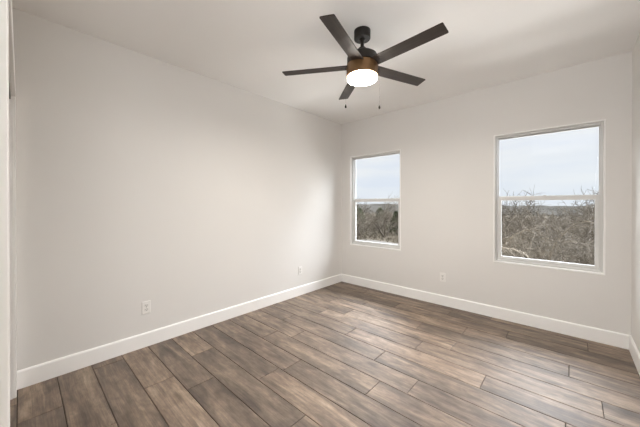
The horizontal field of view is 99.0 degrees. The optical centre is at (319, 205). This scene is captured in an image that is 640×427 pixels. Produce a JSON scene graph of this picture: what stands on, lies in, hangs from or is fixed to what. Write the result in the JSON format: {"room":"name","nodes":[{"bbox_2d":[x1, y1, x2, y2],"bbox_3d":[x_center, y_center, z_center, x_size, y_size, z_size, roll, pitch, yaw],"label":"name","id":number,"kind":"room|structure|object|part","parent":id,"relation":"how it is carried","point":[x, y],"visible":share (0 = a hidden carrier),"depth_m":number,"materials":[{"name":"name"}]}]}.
{"room":"empty bedroom","nodes":[
{"label":"empty bedroom","id":0,"kind":"room"},
{"bbox_2d":[12,8,341,370],"bbox_3d":[-1.192,-0.092,3.148,0.120,2.860,4.840,0,0,42],"label":"wall","id":1,"kind":"structure","parent":0,"point":[140,177],"depth_m":2.58,"materials":[{"name":"paint"}]},
{"bbox_2d":[142,300,150,314],"bbox_3d":[-1.633,0.954,2.573,0.010,0.116,0.072,0,0,42],"label":"wall outlet","id":2,"kind":"object","parent":1,"relation":"attached to","point":[146,306],"visible":1,"depth_m":2.57,"materials":[{"name":"white plastic"}]},
{"bbox_2d":[17,274,341,389],"bbox_3d":[-0.900,1.251,3.372,0.016,0.132,3.802,0,0,42],"label":"baseboard","id":3,"kind":"structure","parent":1,"relation":"attached to","point":[32,375],"depth_m":2.56,"materials":[{"name":"white paint"}]},
{"bbox_2d":[298,266,301,274],"bbox_3d":[-0.291,0.951,4.042,0.010,0.116,0.072,0,0,42],"label":"wall outlet","id":4,"kind":"object","parent":1,"relation":"attached to","point":[300,267],"visible":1,"depth_m":4.04,"materials":[{"name":"white plastic"}]},
{"bbox_2d":[10,282,639,426],"bbox_3d":[0.073,1.332,1.956,3.362,0.020,4.580,0,0,42],"label":"floor","id":5,"kind":"structure","parent":0,"point":[341,354],"depth_m":2.10,"materials":[{"name":"brown wood"}]},
{"bbox_2d":[12,0,639,123],"bbox_3d":[-0.399,-1.466,1.431,3.362,0.100,5.980,0,0,42],"label":"ceiling","id":6,"kind":"structure","parent":0,"point":[247,45],"depth_m":2.29,"materials":[{"name":"paint"}]},
{"bbox_2d":[282,14,448,108],"bbox_3d":[0.367,-1.104,2.185,1.239,0.630,1.281,0,0,42],"label":"ceiling fan","id":7,"kind":"object","parent":6,"relation":"hanging from","point":[362,68],"visible":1,"depth_m":2.11,"materials":[{"name":"brown wood"}]},
{"bbox_3d":[-0.025,-1.128,2.280,0.575,0.006,0.102,-1,9,9],"label":"blade","id":8,"kind":"part","parent":7,"relation":"part of","materials":[{"name":"brown wood"}]},
{"bbox_3d":[0.171,-1.135,1.889,0.102,0.006,0.575,10,4,27],"label":"blade","id":9,"kind":"part","parent":7,"relation":"part of","materials":[{"name":"brown wood"}]},
{"bbox_3d":[0.287,-1.127,2.588,0.102,0.006,0.575,-10,1,-9],"label":"blade","id":10,"kind":"part","parent":7,"relation":"part of","materials":[{"name":"brown wood"}]},
{"bbox_2d":[347,70,376,85],"bbox_3d":[0.342,-1.030,2.220,0.238,0.033,0.238,0,0,42],"label":"diffuser","id":11,"kind":"object","parent":7,"relation":"attached to","point":[354,77],"depth_m":2.17,"materials":[{"name":"white glass"}]},
{"bbox_3d":[0.676,-1.133,2.386,0.575,0.006,0.102,0,-11,-27],"label":"blade","id":12,"kind":"part","parent":7,"relation":"part of","materials":[{"name":"brown wood"}]},
{"bbox_3d":[0.604,-1.138,1.954,0.102,0.006,0.575,14,-11,-44],"label":"blade","id":13,"kind":"part","parent":7,"relation":"part of","materials":[{"name":"brown wood"}]},
{"bbox_2d":[342,51,631,334],"bbox_3d":[1.672,-0.094,3.701,3.362,2.860,0.160,0,0,42],"label":"wall","id":14,"kind":"structure","parent":0,"point":[446,145],"depth_m":3.30,"materials":[{"name":"paint"}]},
{"bbox_2d":[350,149,400,250],"bbox_3d":[0.892,-0.090,4.386,0.918,1.496,0.131,0,0,42],"label":"window","id":15,"kind":"structure","parent":14,"relation":"in","point":[353,200],"depth_m":4.50,"materials":[{"name":"white paint"}]},
{"bbox_3d":[0.900,0.257,4.396,0.850,0.735,0.032,0,0,42],"label":"sash","id":16,"kind":"part","parent":15,"relation":"part of","materials":[{"name":"white plastic"}]},
{"bbox_3d":[0.922,-0.443,4.418,0.852,0.720,0.024,0,0,42],"label":"sash","id":17,"kind":"part","parent":15,"relation":"part of","materials":[{"name":"clear glass"}]},
{"bbox_2d":[440,273,445,281],"bbox_3d":[1.628,0.947,3.630,0.072,0.116,0.010,0,0,42],"label":"wall outlet","id":18,"kind":"object","parent":14,"relation":"attached to","point":[442,275],"visible":1,"depth_m":3.62,"materials":[{"name":"white plastic"}]},
{"bbox_2d":[342,274,628,349],"bbox_3d":[1.612,1.250,3.640,3.330,0.132,0.016,0,0,42],"label":"baseboard","id":19,"kind":"structure","parent":14,"relation":"attached to","point":[616,339],"depth_m":3.14,"materials":[{"name":"white paint"}]},
{"bbox_2d":[493,119,605,274],"bbox_3d":[2.436,-0.085,2.975,0.919,1.496,0.131,0,0,42],"label":"window","id":20,"kind":"structure","parent":14,"relation":"in","point":[600,200],"depth_m":2.85,"materials":[{"name":"white paint"}]},
{"bbox_3d":[2.466,-0.438,3.006,0.853,0.720,0.024,0,0,42],"label":"sash","id":21,"kind":"part","parent":20,"relation":"part of","materials":[{"name":"clear glass"}]},
{"bbox_3d":[2.445,0.261,2.985,0.851,0.735,0.032,0,0,42],"label":"sash","id":22,"kind":"part","parent":20,"relation":"part of","materials":[{"name":"white plastic"}]},
{"bbox_2d":[631,33,639,352],"bbox_3d":[1.628,-0.085,1.072,0.120,2.860,4.100,0,0,42],"label":"wall","id":23,"kind":"structure","parent":0,"point":[635,274],"depth_m":2.35,"materials":[{"name":"paint"}]},
{"bbox_2d":[629,335,639,375],"bbox_3d":[1.564,1.258,1.108,0.016,0.132,3.820,0,0,42],"label":"baseboard","id":24,"kind":"structure","parent":23,"relation":"attached to","point":[634,352],"depth_m":2.29,"materials":[{"name":"white paint"}]},
{"bbox_3d":[-1.390,-0.086,1.135,2.304,2.860,0.120,0,0,42],"label":"wall","id":25,"kind":"structure","parent":0,"visible":0},
{"bbox_2d":[0,0,16,426],"bbox_3d":[-1.515,0.242,1.344,1.837,2.164,0.018,0,0,42],"label":"trim","id":26,"kind":"structure","parent":25,"relation":"attached to","point":[7,61],"depth_m":0.73,"materials":[{"name":"white paint"}]},
{"bbox_2d":[9,69,12,399],"bbox_3d":[-1.548,0.279,1.280,1.652,2.090,0.120,0,0,42],"label":"trim","id":27,"kind":"structure","parent":25,"relation":"attached to","point":[10,100],"depth_m":1.86,"materials":[{"name":"white paint"}]},
{"label":"outside","id":28,"kind":"structure","parent":0,"visible":0},
{"bbox_2d":[356,213,594,264],"bbox_3d":[34.171,3.346,75.940,228.000,2.544,149.800,0,0,42],"label":"ground","id":29,"kind":"structure","parent":28,"point":[369,233],"depth_m":20.43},
{"bbox_2d":[356,207,365,226],"bbox_3d":[3.892,1.233,27.395,1.649,2.297,1.720,0,0,-6],"label":"cedar tree","id":30,"kind":"object","parent":29,"relation":"on","point":[358,208],"visible":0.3,"depth_m":27.27,"materials":[{"name":"grey plant"}]},
{"bbox_2d":[356,203,370,222],"bbox_3d":[3.373,0.759,26.830,4.785,3.521,3.075,0,0,42],"label":"bare tree","id":31,"kind":"object","parent":29,"relation":"on","point":[365,203],"visible":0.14,"depth_m":26.23,"materials":[{"name":"grey plant"}]},
{"bbox_2d":[356,210,374,232],"bbox_3d":[2.922,1.271,24.179,3.649,2.553,3.670,0,0,-25],"label":"bare tree","id":32,"kind":"object","parent":29,"relation":"on","point":[357,210],"visible":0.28,"depth_m":23.90,"materials":[{"name":"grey plant"}]},
{"bbox_2d":[356,203,378,234],"bbox_3d":[3.284,0.712,21.779,3.314,3.645,3.974,0,0,21],"label":"bare tree","id":33,"kind":"object","parent":29,"relation":"on","point":[358,219],"visible":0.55,"depth_m":21.74,"materials":[{"name":"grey plant"}]},
{"bbox_2d":[362,203,372,215],"bbox_3d":[5.102,0.777,32.682,3.221,3.689,5.013,0,0,28],"label":"bare tree","id":34,"kind":"object","parent":29,"relation":"on","point":[364,211],"visible":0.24,"depth_m":32.82,"materials":[{"name":"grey plant"}]},
{"bbox_2d":[356,225,397,242],"bbox_3d":[5.673,2.166,20.332,8.664,0.936,34.322,0,0,3],"label":"grass","id":35,"kind":"structure","parent":29,"relation":"on","point":[377,232],"depth_m":21.44,"materials":[{"name":"plant"}]},
{"bbox_2d":[357,203,397,237],"bbox_3d":[4.753,1.084,21.353,4.330,3.186,2.782,0,0,-8],"label":"bare tree","id":36,"kind":"object","parent":29,"relation":"on","point":[378,218],"visible":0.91,"depth_m":21.18,"materials":[{"name":"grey plant"}]},
{"bbox_3d":[4.909,1.935,21.311,1.523,1.348,0.323,0,0,-8],"label":"stem","id":37,"kind":"part","parent":36,"relation":"part of","materials":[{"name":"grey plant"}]},
{"bbox_2d":[363,207,396,231],"bbox_3d":[5.627,1.296,25.149,3.670,2.553,3.649,0,0,-26],"label":"bare tree","id":38,"kind":"object","parent":29,"relation":"on","point":[389,207],"visible":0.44,"depth_m":25.02,"materials":[{"name":"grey plant"}]},
{"bbox_2d":[365,207,394,228],"bbox_3d":[6.210,1.155,28.292,4.014,2.808,4.037,0,0,24],"label":"bare tree","id":39,"kind":"object","parent":29,"relation":"on","point":[382,214],"visible":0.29,"depth_m":27.99,"materials":[{"name":"grey plant"}]},
{"bbox_2d":[362,195,398,234],"bbox_3d":[5.930,0.697,23.659,4.172,3.827,3.480,0,0,-8],"label":"bare tree","id":40,"kind":"object","parent":29,"relation":"on","point":[398,195],"visible":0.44,"depth_m":23.12,"materials":[{"name":"grey plant"}]},
{"bbox_2d":[372,208,388,228],"bbox_3d":[6.067,1.285,27.475,1.804,2.401,1.884,0,0,-43],"label":"cedar tree","id":41,"kind":"object","parent":29,"relation":"on","point":[378,208],"visible":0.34,"depth_m":27.41,"materials":[{"name":"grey plant"}]},
{"bbox_2d":[387,211,397,233],"bbox_3d":[6.777,1.488,24.118,1.660,2.208,1.569,0,0,1],"label":"cedar tree","id":42,"kind":"object","parent":29,"relation":"on","point":[395,212],"visible":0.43,"depth_m":24.04,"materials":[{"name":"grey plant"}]},
{"bbox_2d":[391,226,551,259],"bbox_3d":[3.768,1.720,7.059,2.964,2.814,4.653,0,0,-43],"label":"bare shrub","id":43,"kind":"object","parent":29,"relation":"on","point":[393,226],"visible":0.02,"depth_m":5.92,"materials":[{"name":"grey plant"}]},
{"bbox_2d":[502,211,525,254],"bbox_3d":[7.562,1.039,11.788,4.364,3.211,2.804,0,0,-21],"label":"bare tree","id":44,"kind":"object","parent":29,"relation":"on","point":[502,211],"visible":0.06,"depth_m":12.03,"materials":[{"name":"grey plant"}]},
{"bbox_2d":[502,200,534,233],"bbox_3d":[9.526,0.870,15.103,3.171,3.632,4.936,0,0,25],"label":"bare tree","id":45,"kind":"object","parent":29,"relation":"on","point":[514,200],"visible":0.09,"depth_m":13.65,"materials":[{"name":"grey plant"}]},
{"bbox_2d":[502,191,542,233],"bbox_3d":[11.449,0.737,17.324,5.091,3.747,3.272,0,0,-10],"label":"bare tree","id":46,"kind":"object","parent":29,"relation":"on","point":[505,191],"visible":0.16,"depth_m":17.20,"materials":[{"name":"grey plant"}]},
{"bbox_2d":[504,193,552,227],"bbox_3d":[16.391,0.727,21.186,5.195,3.823,3.338,0,0,5],"label":"bare tree","id":47,"kind":"object","parent":29,"relation":"on","point":[526,193],"visible":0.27,"depth_m":21.38,"materials":[{"name":"grey plant"}]},
{"bbox_2d":[503,191,555,256],"bbox_3d":[9.515,1.001,12.903,4.676,3.441,3.004,0,0,-26],"label":"bare tree","id":48,"kind":"object","parent":29,"relation":"on","point":[509,212],"visible":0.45,"depth_m":12.85,"materials":[{"name":"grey plant"}]},
{"bbox_2d":[502,221,560,258],"bbox_3d":[6.174,1.796,8.193,2.728,2.887,3.559,0,0,-24],"label":"bare shrub","id":49,"kind":"object","parent":29,"relation":"on","point":[507,221],"visible":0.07,"depth_m":8.04,"materials":[{"name":"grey plant"}]},
{"bbox_2d":[502,205,571,249],"bbox_3d":[11.490,1.197,14.956,3.975,2.765,3.952,0,0,-23],"label":"bare tree","id":50,"kind":"object","parent":29,"relation":"on","point":[543,228],"visible":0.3,"depth_m":14.50,"materials":[{"name":"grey plant"}]},
{"bbox_2d":[502,222,582,262],"bbox_3d":[5.470,1.816,6.449,2.676,2.832,3.492,0,0,16],"label":"bare shrub","id":51,"kind":"object","parent":29,"relation":"on","point":[560,222],"visible":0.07,"depth_m":7.00,"materials":[{"name":"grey plant"}]},
{"bbox_2d":[516,185,573,237],"bbox_3d":[15.115,0.529,18.316,3.589,3.947,4.304,0,0,13],"label":"bare tree","id":52,"kind":"object","parent":29,"relation":"on","point":[530,201],"visible":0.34,"depth_m":18.53,"materials":[{"name":"grey plant"}]},
{"bbox_2d":[502,208,590,263],"bbox_3d":[3.943,1.459,5.385,4.351,2.962,3.766,0,0,26],"label":"bare shrub","id":53,"kind":"object","parent":29,"relation":"on","point":[523,252],"visible":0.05,"depth_m":5.59,"materials":[{"name":"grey plant"}]},
{"bbox_2d":[502,215,591,263],"bbox_3d":[8.466,1.560,10.731,3.431,2.386,3.411,0,0,33],"label":"bare tree","id":54,"kind":"object","parent":29,"relation":"on","point":[521,233],"visible":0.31,"depth_m":10.54,"materials":[{"name":"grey plant"}]},
{"bbox_2d":[502,212,594,261],"bbox_3d":[3.844,1.324,4.997,1.903,2.510,1.364,0,0,42],"label":"branch","id":55,"kind":"object","parent":29,"relation":"on","point":[535,228],"visible":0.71,"depth_m":4.90,"materials":[{"name":"plant"}]},
{"bbox_2d":[503,213,593,261],"bbox_3d":[5.112,1.497,7.210,4.145,2.821,3.588,0,0,-27],"label":"bare shrub","id":56,"kind":"object","parent":29,"relation":"on","point":[552,213],"visible":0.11,"depth_m":6.25,"materials":[{"name":"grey plant"}]},
{"bbox_2d":[510,223,594,264],"bbox_3d":[7.389,1.746,7.434,4.788,2.896,3.050,0,0,-9],"label":"bare shrub","id":57,"kind":"object","parent":29,"relation":"on","point":[542,223],"visible":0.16,"depth_m":7.88,"materials":[{"name":"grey plant"}]},
{"bbox_2d":[512,221,594,264],"bbox_3d":[4.785,1.711,5.204,4.018,3.260,3.080,0,0,-16],"label":"bare shrub","id":58,"kind":"object","parent":29,"relation":"on","point":[524,221],"visible":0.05,"depth_m":6.01,"materials":[{"name":"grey plant"}]},
{"bbox_2d":[519,204,593,244],"bbox_3d":[14.384,1.151,15.735,4.076,2.852,4.100,0,0,-6],"label":"bare tree","id":59,"kind":"object","parent":29,"relation":"on","point":[571,204],"visible":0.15,"depth_m":15.98,"materials":[{"name":"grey plant"}]},
{"bbox_2d":[519,209,594,261],"bbox_3d":[4.267,1.259,4.601,1.451,2.641,1.264,0,0,12],"label":"branch","id":60,"kind":"object","parent":29,"relation":"on","point":[582,221],"visible":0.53,"depth_m":4.75,"materials":[{"name":"plant"}]},
{"bbox_2d":[533,207,584,238],"bbox_3d":[18.388,1.256,19.969,4.160,2.910,4.184,0,0,16],"label":"bare tree","id":61,"kind":"object","parent":29,"relation":"on","point":[577,207],"visible":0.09,"depth_m":20.31,"materials":[{"name":"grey plant"}]},
{"bbox_2d":[524,212,594,261],"bbox_3d":[10.932,1.339,11.579,3.660,2.561,3.682,0,0,29],"label":"bare tree","id":62,"kind":"object","parent":29,"relation":"on","point":[576,237],"visible":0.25,"depth_m":11.86,"materials":[{"name":"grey plant"}]},
{"bbox_2d":[535,226,594,264],"bbox_3d":[7.147,1.813,6.533,2.719,2.581,4.268,0,0,13],"label":"bare shrub","id":63,"kind":"object","parent":29,"relation":"on","point":[587,226],"visible":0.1,"depth_m":7.38,"materials":[{"name":"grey plant"}]},
{"bbox_2d":[543,189,593,234],"bbox_3d":[16.510,0.659,16.690,3.338,3.823,5.195,0,0,-41],"label":"bare tree","id":64,"kind":"object","parent":29,"relation":"on","point":[581,189],"visible":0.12,"depth_m":17.21,"materials":[{"name":"grey plant"}]},
{"bbox_2d":[541,189,598,253],"bbox_3d":[13.594,0.593,13.985,4.304,3.947,3.589,0,0,-22],"label":"bare tree","id":65,"kind":"object","parent":29,"relation":"on","point":[588,189],"visible":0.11,"depth_m":14.11,"materials":[{"name":"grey plant"}]},
{"bbox_2d":[550,188,597,263],"bbox_3d":[10.115,0.902,9.543,3.174,3.490,3.805,0,0,-31],"label":"bare tree","id":66,"kind":"object","parent":29,"relation":"on","point":[592,216],"visible":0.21,"depth_m":9.63,"materials":[{"name":"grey plant"}]},
{"bbox_2d":[556,203,591,218],"bbox_3d":[18.043,1.149,17.262,4.184,2.910,4.160,0,0,-7],"label":"bare tree","id":67,"kind":"object","parent":29,"relation":"on","point":[577,203],"visible":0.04,"depth_m":18.45,"materials":[{"name":"grey plant"}]},
{"bbox_2d":[554,230,594,264],"bbox_3d":[5.726,1.718,5.045,2.827,2.684,4.438,0,0,-9],"label":"bare shrub","id":68,"kind":"object","parent":29,"relation":"on","point":[578,230],"visible":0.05,"depth_m":6.32,"materials":[{"name":"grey plant"}]},
{"bbox_2d":[559,213,593,236],"bbox_3d":[15.220,0.404,14.996,3.703,4.072,4.440,0,0,19],"label":"bare tree","id":69,"kind":"object","parent":29,"relation":"on","point":[559,213],"visible":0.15,"depth_m":15.10,"materials":[{"name":"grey plant"}]},
{"bbox_2d":[560,237,594,263],"bbox_3d":[8.104,1.676,6.887,3.801,2.587,3.290,0,0,37],"label":"bare shrub","id":70,"kind":"object","parent":29,"relation":"on","point":[580,237],"visible":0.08,"depth_m":7.20,"materials":[{"name":"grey plant"}]},
{"bbox_2d":[571,194,596,242],"bbox_3d":[12.319,0.772,10.870,3.400,3.740,4.077,0,0,-14],"label":"bare tree","id":71,"kind":"object","parent":29,"relation":"on","point":[596,194],"visible":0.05,"depth_m":11.30,"materials":[{"name":"grey plant"}]},
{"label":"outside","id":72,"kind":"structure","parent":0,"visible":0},
{"bbox_2d":[356,207,593,215],"bbox_3d":[61.767,7.695,136.622,270.615,14.408,135.000,0,0,42],"label":"hills","id":73,"kind":"structure","parent":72,"point":[545,210],"depth_m":128.66,"materials":[{"name":"grey plant"}]},
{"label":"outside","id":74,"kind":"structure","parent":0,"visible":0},
{"bbox_2d":[356,204,594,208],"bbox_3d":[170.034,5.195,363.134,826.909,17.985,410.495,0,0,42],"label":"hills","id":75,"kind":"structure","parent":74,"point":[360,205],"depth_m":385.13,"materials":[{"name":"grey"}]},
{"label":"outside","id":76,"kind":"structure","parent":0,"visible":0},
{"bbox_2d":[356,239,397,244],"bbox_3d":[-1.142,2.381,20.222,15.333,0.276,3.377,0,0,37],"label":"window sill","id":77,"kind":"object","parent":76,"point":[356,239],"visible":0.05,"depth_m":17.90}
]}

